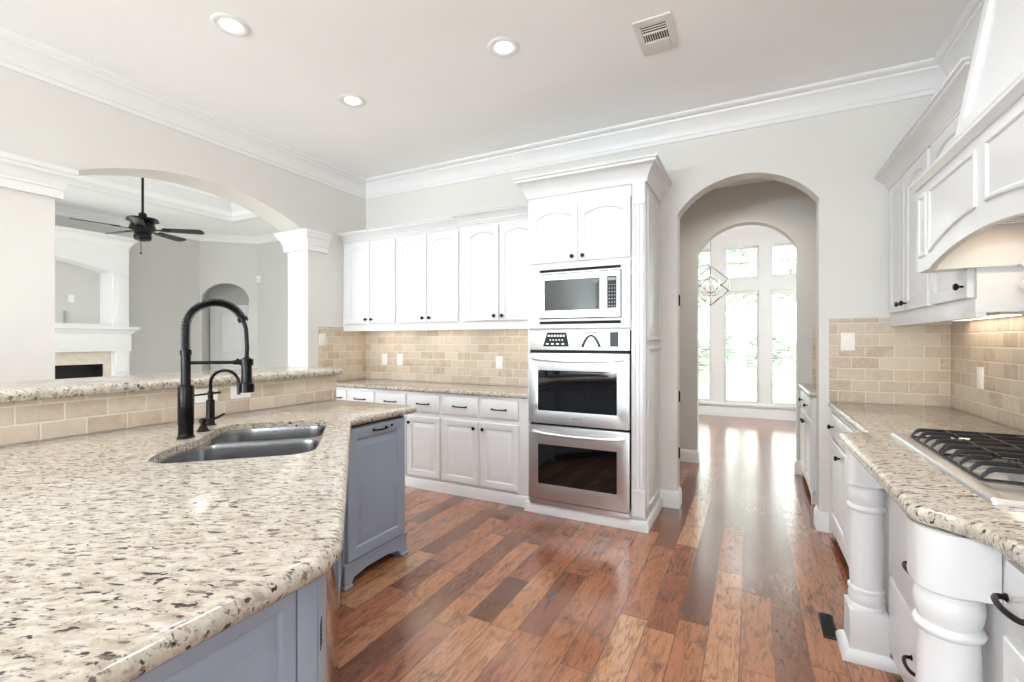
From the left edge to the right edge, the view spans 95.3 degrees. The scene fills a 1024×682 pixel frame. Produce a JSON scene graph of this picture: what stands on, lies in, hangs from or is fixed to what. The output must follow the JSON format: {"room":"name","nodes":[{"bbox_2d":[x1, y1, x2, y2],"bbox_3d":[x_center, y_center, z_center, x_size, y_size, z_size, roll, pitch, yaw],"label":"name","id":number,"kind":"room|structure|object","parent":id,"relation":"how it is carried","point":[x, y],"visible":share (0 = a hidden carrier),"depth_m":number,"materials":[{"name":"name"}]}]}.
{"room":"kitchen","nodes":[
{"label":"kitchen","id":0,"kind":"room"},
{"bbox_2d":[55,215,199,374],"bbox_3d":[-8.106,-0.395,5.688,0.120,3.450,8.100,0,0,27],"label":"wall","id":1,"kind":"structure","parent":0,"point":[164,280],"depth_m":8.63,"materials":[{"name":"paint"}]},
{"bbox_2d":[55,205,279,243],"bbox_3d":[-5.392,-2.055,4.696,5.614,0.130,8.820,0,0,27],"label":"trim","id":2,"kind":"structure","parent":1,"relation":"attached to","point":[59,210],"depth_m":8.74,"materials":[{"name":"white paint"}]},
{"bbox_2d":[75,175,251,215],"bbox_3d":[-4.822,-2.300,5.438,2.870,0.240,4.980,0,0,27],"label":"ceiling","id":3,"kind":"structure","parent":0,"point":[82,178],"depth_m":7.22,"materials":[{"name":"paint"}]},
{"bbox_2d":[84,175,245,211],"bbox_3d":[-4.822,-2.345,5.438,2.750,0.150,4.860,0,0,27],"label":"trim","id":4,"kind":"structure","parent":3,"relation":"attached to","point":[152,186],"depth_m":7.32,"materials":[{"name":"white paint"}]},
{"bbox_2d":[0,399,334,446],"bbox_3d":[-2.005,0.788,2.040,0.118,1.084,2.995,0,0,27],"label":"wall","id":5,"kind":"structure","parent":0,"point":[334,399],"depth_m":2.23,"materials":[{"name":"beige tile"}]},
{"bbox_2d":[0,375,335,445],"bbox_3d":[-1.947,0.331,2.011,0.011,0.170,2.995,0,0,27],"label":"backsplash","id":6,"kind":"structure","parent":5,"relation":"attached to","point":[34,420],"depth_m":2.21,"materials":[{"name":"tile"}]},
{"bbox_2d":[0,366,342,402],"bbox_3d":[-2.159,0.220,2.142,0.600,0.048,3.035,0,0,27],"label":"bar","id":7,"kind":"object","parent":5,"relation":"on","point":[16,391],"visible":1,"depth_m":2.31,"materials":[{"name":"beige stone"}]},
{"bbox_2d":[195,387,217,402],"bbox_3d":[-1.663,0.295,2.542,0.008,0.075,0.118,0,0,27],"label":"outlet","id":8,"kind":"object","parent":5,"relation":"attached to","point":[198,399],"visible":0.68,"depth_m":2.53,"materials":[{"name":"white plastic"}]},
{"bbox_2d":[230,386,250,398],"bbox_3d":[-1.576,0.295,2.711,0.008,0.075,0.118,0,0,27],"label":"outlet","id":9,"kind":"object","parent":5,"relation":"attached to","point":[233,389],"visible":0.52,"depth_m":2.68,"materials":[{"name":"white plastic"}]},
{"bbox_2d":[55,186,280,235],"bbox_3d":[-5.389,-2.150,5.302,6.164,0.060,9.900,0,0,27],"label":"ceiling","id":10,"kind":"structure","parent":0,"point":[73,197],"depth_m":7.82,"materials":[{"name":"paint"}]},
{"bbox_2d":[68,179,260,222],"bbox_3d":[-4.822,-2.145,5.438,2.930,0.090,5.040,0,0,27],"label":"trim","id":11,"kind":"structure","parent":10,"relation":"attached to","point":[76,183],"depth_m":7.22,"materials":[{"name":"white paint"}]},
{"bbox_2d":[0,66,365,381],"bbox_3d":[-4.029,-0.215,0.891,0.291,3.090,9.900,0,0,27],"label":"wall","id":12,"kind":"structure","parent":0,"point":[40,120],"depth_m":3.15,"materials":[{"name":"white paint"}]},
{"bbox_2d":[0,151,78,200],"bbox_3d":[-3.328,-0.978,2.253,0.463,0.185,1.763,0,0,27],"label":"trim","id":13,"kind":"structure","parent":12,"relation":"attached to","point":[19,173],"depth_m":2.77,"materials":[{"name":"white paint"}]},
{"bbox_2d":[275,228,331,253],"bbox_3d":[-2.086,-0.978,4.669,0.463,0.185,0.304,0,0,27],"label":"trim","id":14,"kind":"structure","parent":12,"relation":"attached to","point":[301,239],"depth_m":4.57,"materials":[{"name":"white paint"}]},
{"bbox_2d":[319,333,325,345],"bbox_3d":[-1.899,-0.015,4.677,0.010,0.120,0.080,0,0,27],"label":"light switch","id":15,"kind":"object","parent":12,"relation":"attached to","point":[322,337],"visible":1,"depth_m":4.67,"materials":[{"name":"white plastic"}]},
{"bbox_2d":[318,326,365,380],"bbox_3d":[-1.779,0.137,4.935,0.012,0.563,0.650,0,0,27],"label":"backsplash","id":16,"kind":"structure","parent":12,"relation":"attached to","point":[344,350],"depth_m":4.93,"materials":[{"name":"tile"}]},
{"bbox_2d":[0,0,984,199],"bbox_3d":[-1.687,-1.671,-0.313,4.975,0.178,9.900,0,0,27],"label":"trim","id":17,"kind":"structure","parent":12,"relation":"attached to","point":[20,53],"depth_m":3.44,"materials":[{"name":"white paint"}]},
{"bbox_2d":[146,178,225,199],"bbox_3d":[-4.822,-2.460,5.438,2.950,0.080,5.060,0,0,27],"label":"ceiling","id":18,"kind":"structure","parent":0,"point":[161,181],"depth_m":7.36,"materials":[{"name":"paint"}]},
{"bbox_2d":[69,177,204,253],"bbox_3d":[-4.634,-1.742,5.804,1.264,1.347,1.283,0,0,27],"label":"ceiling fan","id":19,"kind":"object","parent":18,"relation":"hanging from","point":[142,226],"visible":0.88,"depth_m":5.79,"materials":[{"name":"black metal"}]},
{"bbox_2d":[204,290,208,370],"bbox_3d":[-6.370,-0.395,9.596,0.120,3.450,0.500,0,0,-18],"label":"wall","id":20,"kind":"structure","parent":0,"point":[206,296],"depth_m":9.67,"materials":[{"name":"paint"}]},
{"bbox_2d":[200,241,256,370],"bbox_3d":[-5.734,-0.395,9.474,1.018,3.450,0.120,0,0,-18],"label":"wall","id":21,"kind":"structure","parent":0,"point":[220,262],"depth_m":9.44,"materials":[{"name":"paint"}]},
{"bbox_2d":[209,284,248,370],"bbox_3d":[-5.926,-0.395,10.043,1.600,3.450,0.080,0,0,-18],"label":"wall","id":22,"kind":"structure","parent":0,"point":[232,293],"depth_m":9.96,"materials":[{"name":"paint"}]},
{"bbox_2d":[210,305,248,370],"bbox_3d":[-5.915,0.280,9.942,0.900,2.100,0.108,0,0,-18],"label":"door","id":23,"kind":"structure","parent":22,"relation":"in","point":[227,341],"depth_m":9.91,"materials":[{"name":"white paint"}]},
{"bbox_2d":[257,241,287,367],"bbox_3d":[-3.027,-0.395,8.507,4.894,3.450,0.120,0,0,27],"label":"wall","id":24,"kind":"structure","parent":0,"point":[272,262],"depth_m":9.35,"materials":[{"name":"paint"}]},
{"bbox_2d":[0,0,970,178],"bbox_3d":[-1.750,-1.820,-0.281,5.416,0.120,9.900,0,0,27],"label":"ceiling","id":25,"kind":"structure","parent":0,"point":[428,78],"depth_m":2.87,"materials":[{"name":"paint"}]},
{"bbox_2d":[210,13,250,36],"bbox_3d":[-1.565,-1.752,2.599,0.194,0.016,0.194,0,0,27],"label":"recessed light","id":26,"kind":"object","parent":25,"relation":"in","point":[229,24],"visible":1,"depth_m":2.58,"materials":[{"name":"white paint"}]},
{"bbox_2d":[338,93,365,106],"bbox_3d":[-1.167,-1.752,3.412,0.194,0.016,0.194,0,0,27],"label":"recessed light","id":27,"kind":"object","parent":25,"relation":"in","point":[352,100],"visible":1,"depth_m":3.39,"materials":[{"name":"white paint"}]},
{"bbox_2d":[488,37,519,56],"bbox_3d":[-0.050,-1.752,2.794,0.194,0.016,0.194,0,0,27],"label":"recessed light","id":28,"kind":"object","parent":25,"relation":"in","point":[499,46],"visible":1,"depth_m":2.78,"materials":[{"name":"white paint"}]},
{"bbox_2d":[632,12,678,56],"bbox_3d":[0.829,-1.754,2.683,0.204,0.013,0.330,0,0,27],"label":"ceiling vent","id":29,"kind":"object","parent":25,"relation":"in","point":[655,34],"visible":1,"depth_m":2.67,"materials":[{"name":"metal"}]},
{"bbox_2d":[338,414,903,681],"bbox_3d":[0.026,1.390,1.730,6.736,0.120,15.100,0,0,27],"label":"floor","id":30,"kind":"structure","parent":0,"point":[730,584],"depth_m":2.50,"materials":[{"name":"brown wood"}]},
{"bbox_2d":[132,573,325,681],"bbox_3d":[-0.889,0.897,0.580,0.588,0.866,1.338,0,0,27],"label":"base cabinet","id":31,"kind":"object","parent":30,"relation":"on","point":[284,641],"visible":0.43,"depth_m":0.83,"materials":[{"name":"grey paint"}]},
{"bbox_2d":[339,552,341,597],"bbox_3d":[-0.999,0.897,1.916,1.670,0.866,1.086,0,0,27],"label":"base cabinet","id":32,"kind":"object","parent":30,"relation":"on","point":[340,558],"visible":0.03,"depth_m":2.29,"materials":[{"name":"blue paint"}]},
{"bbox_2d":[0,400,416,681],"bbox_3d":[-1.090,0.439,1.573,1.913,0.046,3.000,0,0,27],"label":"countertop","id":33,"kind":"structure","parent":32,"relation":"on","point":[116,562],"depth_m":0.99,"materials":[{"name":"beige stone"}]},
{"bbox_2d":[196,413,224,431],"bbox_3d":[-1.395,0.375,2.155,0.114,0.082,0.052,0,0,-4],"label":"handle","id":34,"kind":"object","parent":33,"relation":"on","point":[202,428],"visible":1,"depth_m":2.14,"materials":[{"name":"black metal"}]},
{"bbox_2d":[176,298,254,438],"bbox_3d":[-1.291,0.115,2.039,0.296,0.601,0.066,0,0,-18],"label":"faucet","id":35,"kind":"object","parent":33,"relation":"on","point":[185,391],"visible":1,"depth_m":2.00,"materials":[{"name":"black metal"}]},
{"bbox_2d":[194,369,240,425],"bbox_3d":[-1.467,0.278,2.320,0.207,0.277,0.047,0,0,-18],"label":"tap","id":36,"kind":"object","parent":33,"relation":"on","point":[210,402],"visible":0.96,"depth_m":2.31,"materials":[{"name":"black metal"}]},
{"bbox_2d":[156,425,326,462],"bbox_3d":[-1.111,0.562,2.019,0.550,0.238,0.784,0,0,-18],"label":"sink","id":37,"kind":"object","parent":33,"relation":"in","point":[290,440],"visible":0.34,"depth_m":2.06,"materials":[{"name":"metal"}]},
{"bbox_2d":[326,559,338,681],"bbox_3d":[-0.541,0.846,1.387,0.020,0.748,0.600,0,0,-18],"label":"panel","id":38,"kind":"object","parent":32,"relation":"attached to","point":[332,575],"visible":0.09,"depth_m":1.33,"materials":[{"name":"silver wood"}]},
{"bbox_2d":[335,387,375,402],"bbox_3d":[-1.478,0.896,4.816,0.645,0.868,0.584,0,0,27],"label":"base cabinet","id":39,"kind":"object","parent":30,"relation":"on","point":[342,393],"visible":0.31,"depth_m":4.55,"materials":[{"name":"white paint"}]},
{"bbox_2d":[340,415,408,590],"bbox_3d":[-1.074,0.896,2.856,0.757,0.867,0.507,0,0,27],"label":"base cabinet","id":40,"kind":"object","parent":30,"relation":"on","point":[374,527],"visible":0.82,"depth_m":2.67,"materials":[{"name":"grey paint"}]},
{"bbox_2d":[376,389,441,491],"bbox_3d":[-0.850,0.896,4.493,0.766,0.868,0.584,0,0,27],"label":"base cabinet","id":41,"kind":"object","parent":30,"relation":"on","point":[423,428],"visible":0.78,"depth_m":4.18,"materials":[{"name":"white paint"}]},
{"bbox_2d":[441,394,527,506],"bbox_3d":[-0.129,0.896,4.122,0.855,0.868,0.584,0,0,27],"label":"base cabinet","id":42,"kind":"object","parent":30,"relation":"on","point":[485,438],"visible":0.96,"depth_m":3.88,"materials":[{"name":"white paint"}]},
{"bbox_2d":[336,379,527,398],"bbox_3d":[-0.750,0.440,4.446,2.258,0.040,0.551,0,0,27],"label":"countertop","id":43,"kind":"structure","parent":42,"relation":"on","point":[396,385],"depth_m":4.27,"materials":[{"name":"beige stone"}]},
{"bbox_2d":[512,153,671,532],"bbox_3d":[0.639,0.034,3.675,1.095,2.592,0.672,0,0,27],"label":"tall cabinet","id":44,"kind":"object","parent":30,"relation":"on","point":[608,211],"visible":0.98,"depth_m":3.38,"materials":[{"name":"white paint"}]},
{"bbox_2d":[529,329,630,518],"bbox_3d":[0.540,0.586,3.571,0.776,1.336,0.395,0,0,27],"label":"double oven","id":45,"kind":"object","parent":44,"relation":"in","point":[580,380],"visible":1,"depth_m":3.43,"materials":[{"name":"silver metal"}]},
{"bbox_2d":[530,260,630,327],"bbox_3d":[0.554,-0.335,3.599,0.783,0.474,0.334,0,0,27],"label":"microwave","id":46,"kind":"object","parent":44,"relation":"in","point":[597,298],"visible":0.99,"depth_m":3.44,"materials":[{"name":"white paint"}]},
{"bbox_2d":[798,383,816,504],"bbox_3d":[2.902,0.873,4.066,0.659,0.914,0.994,0,0,27],"label":"base cabinet","id":47,"kind":"object","parent":30,"relation":"on","point":[808,413],"visible":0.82,"depth_m":3.95,"materials":[{"name":"white paint"}]},
{"bbox_2d":[798,383,816,397],"bbox_3d":[2.913,0.438,4.068,0.640,0.044,0.980,0,0,27],"label":"countertop","id":48,"kind":"structure","parent":47,"relation":"on","point":[810,389],"depth_m":4.09,"materials":[{"name":"beige stone"}]},
{"bbox_2d":[817,611,836,639],"bbox_3d":[1.474,1.327,2.177,0.060,0.006,0.220,0,0,27],"label":"floor vent","id":49,"kind":"object","parent":30,"relation":"in","point":[826,620],"visible":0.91,"depth_m":2.17,"materials":[{"name":"brown metal"}]},
{"bbox_2d":[827,409,858,566],"bbox_3d":[2.167,0.896,2.521,0.672,0.868,1.305,0,0,27],"label":"base cabinet","id":50,"kind":"object","parent":30,"relation":"on","point":[839,510],"visible":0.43,"depth_m":2.86,"materials":[{"name":"white paint"}]},
{"bbox_2d":[835,447,1001,681],"bbox_3d":[1.559,0.896,1.450,0.774,0.868,1.154,0,0,27],"label":"base cabinet","id":51,"kind":"object","parent":30,"relation":"on","point":[915,609],"visible":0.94,"depth_m":1.58,"materials":[{"name":"white paint"}]},
{"bbox_2d":[985,554,1023,681],"bbox_3d":[0.920,0.896,0.082,0.658,0.868,2.108,0,0,27],"label":"base cabinet","id":52,"kind":"object","parent":30,"relation":"on","point":[1004,625],"visible":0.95,"depth_m":1.00,"materials":[{"name":"white paint"}]},
{"bbox_2d":[828,401,1023,567],"bbox_3d":[1.405,0.438,1.125,0.765,0.044,4.486,0,0,27],"label":"countertop","id":53,"kind":"structure","parent":52,"relation":"on","point":[926,494],"depth_m":1.47,"materials":[{"name":"beige stone"}]},
{"bbox_2d":[891,428,1023,507],"bbox_3d":[1.670,0.392,1.503,0.515,0.048,0.976,0,0,27],"label":"cooktop","id":54,"kind":"object","parent":53,"relation":"in","point":[990,465],"visible":1,"depth_m":1.55,"materials":[{"name":"silver metal"}]},
{"bbox_2d":[366,94,952,513],"bbox_3d":[0.547,-0.215,4.186,5.416,3.090,0.145,0,0,27],"label":"wall","id":55,"kind":"structure","parent":0,"point":[834,159],"depth_m":3.32,"materials":[{"name":"white paint"}]},
{"bbox_2d":[338,226,397,330],"bbox_3d":[-1.397,-0.611,4.875,0.739,1.018,0.403,0,0,27],"label":"upper cabinet","id":56,"kind":"object","parent":55,"relation":"attached to","point":[370,256],"visible":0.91,"depth_m":4.73,"materials":[{"name":"white paint"}]},
{"bbox_2d":[382,354,386,364],"bbox_3d":[-1.389,0.200,5.082,0.075,0.118,0.008,0,0,27],"label":"outlet","id":57,"kind":"object","parent":55,"relation":"attached to","point":[384,356],"visible":1,"depth_m":5.08,"materials":[{"name":"white plastic"}]},
{"bbox_2d":[397,354,402,364],"bbox_3d":[-1.198,0.200,4.984,0.075,0.118,0.008,0,0,27],"label":"outlet","id":58,"kind":"object","parent":55,"relation":"attached to","point":[399,356],"visible":1,"depth_m":4.98,"materials":[{"name":"white plastic"}]},
{"bbox_2d":[392,217,460,330],"bbox_3d":[-0.732,-0.611,4.533,0.763,1.018,0.403,0,0,27],"label":"upper cabinet","id":59,"kind":"object","parent":55,"relation":"attached to","point":[429,251],"visible":0.88,"depth_m":4.39,"materials":[{"name":"white paint"}]},
{"bbox_2d":[366,329,527,385],"bbox_3d":[-0.621,0.134,4.698,2.263,0.568,0.012,0,0,27],"label":"backsplash","id":60,"kind":"structure","parent":55,"relation":"attached to","point":[451,356],"depth_m":4.69,"materials":[{"name":"tile"}]},
{"bbox_2d":[449,202,527,329],"bbox_3d":[-0.086,-0.624,4.188,0.853,1.043,0.430,0,0,27],"label":"upper cabinet","id":61,"kind":"object","parent":55,"relation":"attached to","point":[494,240],"visible":0.82,"depth_m":4.04,"materials":[{"name":"white paint"}]},
{"bbox_2d":[496,356,502,368],"bbox_3d":[-0.122,0.205,4.430,0.075,0.118,0.008,0,0,27],"label":"outlet","id":62,"kind":"object","parent":55,"relation":"attached to","point":[499,359],"visible":1,"depth_m":4.43,"materials":[{"name":"white plastic"}]},
{"bbox_2d":[660,487,681,508],"bbox_3d":[1.292,1.262,3.792,0.149,0.135,0.163,0,0,27],"label":"baseboard","id":63,"kind":"structure","parent":55,"relation":"attached to","point":[671,499],"depth_m":3.72,"materials":[{"name":"white paint"}]},
{"bbox_2d":[814,505,828,532],"bbox_3d":[2.204,1.262,3.324,0.077,0.135,0.163,0,0,27],"label":"baseboard","id":64,"kind":"structure","parent":55,"relation":"attached to","point":[821,519],"depth_m":3.26,"materials":[{"name":"white paint"}]},
{"bbox_2d":[841,333,854,349],"bbox_3d":[2.294,0.004,3.187,0.080,0.120,0.010,0,0,27],"label":"light switch","id":65,"kind":"object","parent":55,"relation":"attached to","point":[847,339],"visible":1,"depth_m":3.18,"materials":[{"name":"white plastic"}]},
{"bbox_2d":[829,318,950,406],"bbox_3d":[2.491,0.132,3.098,0.640,0.573,0.012,0,0,27],"label":"backsplash","id":66,"kind":"structure","parent":55,"relation":"attached to","point":[909,364],"depth_m":3.09,"materials":[{"name":"tile"}]},
{"bbox_2d":[717,179,772,187],"bbox_3d":[2.018,-1.690,4.306,2.850,0.100,1.415,0,0,27],"label":"ceiling","id":67,"kind":"structure","parent":0,"point":[746,181],"depth_m":4.83,"materials":[{"name":"paint"}]},
{"bbox_2d":[726,225,763,230],"bbox_3d":[3.132,-1.970,6.744,5.800,0.100,3.640,0,0,27],"label":"ceiling","id":68,"kind":"structure","parent":0,"point":[745,226],"depth_m":7.89,"materials":[{"name":"paint"}]},
{"bbox_2d":[699,241,728,305],"bbox_3d":[3.008,-1.226,7.066,0.524,1.386,0.583,0,0,27],"label":"pendant chandelier","id":69,"kind":"object","parent":68,"relation":"hanging from","point":[710,266],"visible":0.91,"depth_m":7.06,"materials":[{"name":"silver metal"}]},
{"bbox_2d":[699,227,795,410],"bbox_3d":[3.811,-0.295,8.284,5.800,3.250,0.280,0,0,27],"label":"windows","id":70,"kind":"structure","parent":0,"point":[765,283],"depth_m":8.08,"materials":[{"name":"white paint"}]},
{"bbox_2d":[699,293,709,399],"bbox_3d":[3.352,0.100,8.552,0.526,1.936,0.055,0,0,27],"label":"window blind","id":71,"kind":"object","parent":70,"relation":"attached to","point":[700,294],"visible":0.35,"depth_m":8.47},
{"bbox_2d":[699,250,709,280],"bbox_3d":[3.382,-1.375,8.611,0.550,0.560,0.050,0,0,27],"label":"window","id":72,"kind":"structure","parent":70,"relation":"attached to","point":[703,251],"depth_m":8.51,"materials":[{"name":"white paint"}]},
{"bbox_2d":[701,297,710,399],"bbox_3d":[3.382,0.105,8.611,0.550,1.950,0.050,0,0,27],"label":"window","id":73,"kind":"structure","parent":70,"relation":"attached to","point":[709,297],"depth_m":8.47,"materials":[{"name":"white paint"}]},
{"bbox_2d":[725,291,757,402],"bbox_3d":[4.030,0.100,8.203,0.526,1.936,0.055,0,0,27],"label":"window blind","id":74,"kind":"object","parent":70,"relation":"attached to","point":[741,292],"visible":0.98,"depth_m":8.19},
{"bbox_2d":[724,291,758,402],"bbox_3d":[4.061,0.105,8.262,0.550,1.950,0.050,0,0,27],"label":"window","id":75,"kind":"structure","parent":70,"relation":"attached to","point":[758,291],"depth_m":8.23,"materials":[{"name":"white paint"}]},
{"bbox_2d":[724,246,758,278],"bbox_3d":[4.061,-1.375,8.262,0.550,0.560,0.050,0,0,27],"label":"window","id":76,"kind":"structure","parent":70,"relation":"attached to","point":[751,247],"depth_m":8.25,"materials":[{"name":"white paint"}]},
{"bbox_2d":[699,405,795,420],"bbox_3d":[3.802,1.248,8.266,5.600,0.165,0.020,0,0,27],"label":"baseboard","id":77,"kind":"structure","parent":70,"relation":"attached to","point":[703,409],"depth_m":8.10,"materials":[{"name":"white paint"}]},
{"bbox_2d":[771,293,791,404],"bbox_3d":[4.707,0.105,7.930,0.550,1.950,0.050,0,0,27],"label":"window","id":78,"kind":"structure","parent":70,"relation":"attached to","point":[771,293],"depth_m":8.03,"materials":[{"name":"white paint"}]},
{"bbox_2d":[771,289,795,404],"bbox_3d":[4.676,0.100,7.870,0.526,1.936,0.055,0,0,27],"label":"window blind","id":79,"kind":"object","parent":70,"relation":"attached to","point":[787,291],"visible":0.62,"depth_m":7.90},
{"bbox_2d":[771,243,795,276],"bbox_3d":[4.707,-1.375,7.930,0.550,0.560,0.050,0,0,27],"label":"window","id":80,"kind":"structure","parent":70,"relation":"attached to","point":[787,244],"depth_m":7.95,"materials":[{"name":"white paint"}]},
{"bbox_2d":[680,180,816,460],"bbox_3d":[2.887,-0.295,4.739,4.000,3.250,0.150,0,0,27],"label":"wall","id":81,"kind":"structure","parent":0,"point":[781,207],"depth_m":4.91,"materials":[{"name":"paint"}]},
{"bbox_2d":[680,448,699,462],"bbox_3d":[1.586,1.262,5.398,1.083,0.135,0.168,0,0,27],"label":"baseboard","id":82,"kind":"structure","parent":81,"relation":"attached to","point":[686,455],"depth_m":5.12,"materials":[{"name":"white paint"}]},
{"bbox_2d":[794,457,800,474],"bbox_3d":[2.902,1.262,4.721,0.077,0.135,0.168,0,0,27],"label":"baseboard","id":83,"kind":"structure","parent":81,"relation":"attached to","point":[797,467],"depth_m":4.66,"materials":[{"name":"white paint"}]},
{"bbox_2d":[812,328,816,382],"bbox_3d":[3.202,0.143,4.487,0.530,0.546,0.010,0,0,27],"label":"backsplash","id":84,"kind":"structure","parent":81,"relation":"attached to","point":[814,330],"depth_m":4.60,"materials":[{"name":"tile"}]},
{"bbox_2d":[953,408,1023,431],"bbox_3d":[0.591,-0.215,-1.485,0.150,3.090,9.900,0,0,27],"label":"wall","id":85,"kind":"structure","parent":0,"point":[953,408],"depth_m":2.51,"materials":[{"name":"beige tile"}]},
{"bbox_2d":[873,55,1023,326],"bbox_3d":[2.266,-0.598,2.380,0.403,1.005,1.486,0,0,27],"label":"upper cabinet","id":86,"kind":"object","parent":85,"relation":"attached to","point":[938,298],"visible":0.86,"depth_m":2.32,"materials":[{"name":"white paint"}]},
{"bbox_2d":[957,312,1023,320],"bbox_3d":[2.445,-0.124,2.436,0.080,0.014,0.670,0,0,27],"label":"light","id":87,"kind":"object","parent":86,"relation":"attached to","point":[1005,314],"visible":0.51,"depth_m":2.19,"materials":[{"name":"white plastic"}]},
{"bbox_2d":[909,0,1023,292],"bbox_3d":[1.694,-0.933,1.378,0.501,1.646,1.354,0,0,27],"label":"range hood","id":88,"kind":"object","parent":85,"relation":"attached to","point":[970,199],"visible":1,"depth_m":1.56,"materials":[{"name":"white paint"}]},
{"bbox_2d":[977,367,983,388],"bbox_3d":[2.571,0.202,2.563,0.008,0.118,0.075,0,0,27],"label":"outlet","id":89,"kind":"object","parent":85,"relation":"attached to","point":[980,370],"visible":1,"depth_m":2.55,"materials":[{"name":"white plastic"}]},
{"bbox_2d":[951,314,1023,430],"bbox_3d":[1.663,0.132,0.775,0.012,0.573,4.900,0,0,27],"label":"backsplash","id":90,"kind":"structure","parent":85,"relation":"attached to","point":[996,345],"depth_m":2.45,"materials":[{"name":"tile"}]},
{"bbox_3d":[-5.754,1.388,4.703,6.264,0.124,15.100,0,0,27],"label":"floor","id":91,"kind":"structure","parent":0,"visible":0},
{"bbox_2d":[55,225,139,378],"bbox_3d":[-7.056,-0.185,6.812,0.710,3.030,2.540,0,0,27],"label":"fireplace","id":92,"kind":"object","parent":91,"relation":"on","point":[93,332],"visible":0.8,"depth_m":7.41,"materials":[{"name":"white paint"}]},
{"bbox_2d":[68,295,73,301],"bbox_3d":[-6.950,-0.670,7.359,0.012,0.120,0.070,0,0,27],"label":"outlet","id":93,"kind":"object","parent":92,"relation":"attached to","point":[70,297],"depth_m":7.35,"materials":[{"name":"white plastic"}]},
{"bbox_2d":[55,325,139,333],"bbox_3d":[-7.053,-0.170,6.811,0.705,0.120,2.470,0,0,27],"label":"mantel shelf","id":94,"kind":"object","parent":92,"relation":"attached to","point":[59,329],"depth_m":7.25,"materials":[{"name":"white paint"}]},
{"label":"outside","id":95,"kind":"structure","parent":0,"visible":0},
{"bbox_2d":[699,356,795,402],"bbox_3d":[15.918,1.730,30.946,60.000,0.200,50.400,0,0,27],"label":"ground","id":96,"kind":"structure","parent":95,"point":[794,356],"depth_m":18.78,"materials":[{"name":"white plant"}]},
{"bbox_2d":[699,296,708,306],"bbox_3d":[7.777,-1.790,23.476,4.397,6.852,3.566,0,0,-3],"label":"tree","id":97,"kind":"object","parent":96,"relation":"on","point":[703,297],"visible":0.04,"depth_m":22.61,"materials":[{"name":"grey plant"}]},
{"bbox_2d":[699,249,795,395],"bbox_3d":[6.739,-1.978,14.048,3.793,7.228,4.485,0,0,27],"label":"tree","id":98,"kind":"object","parent":96,"relation":"on","point":[750,254],"visible":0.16,"depth_m":13.86,"materials":[{"name":"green plant"}]},
{"bbox_2d":[699,328,795,374],"bbox_3d":[11.809,0.480,23.981,26.954,2.571,3.487,0,0,27],"label":"hedge","id":99,"kind":"object","parent":96,"relation":"on","point":[731,329],"visible":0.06,"depth_m":23.37,"materials":[{"name":"green plant"}]},
{"bbox_2d":[773,263,795,300],"bbox_3d":[11.166,-2.046,15.779,4.742,7.365,3.935,0,0,27],"label":"tree","id":100,"kind":"object","parent":96,"relation":"on","point":[792,265],"visible":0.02,"depth_m":15.86,"materials":[{"name":"grey plant"}]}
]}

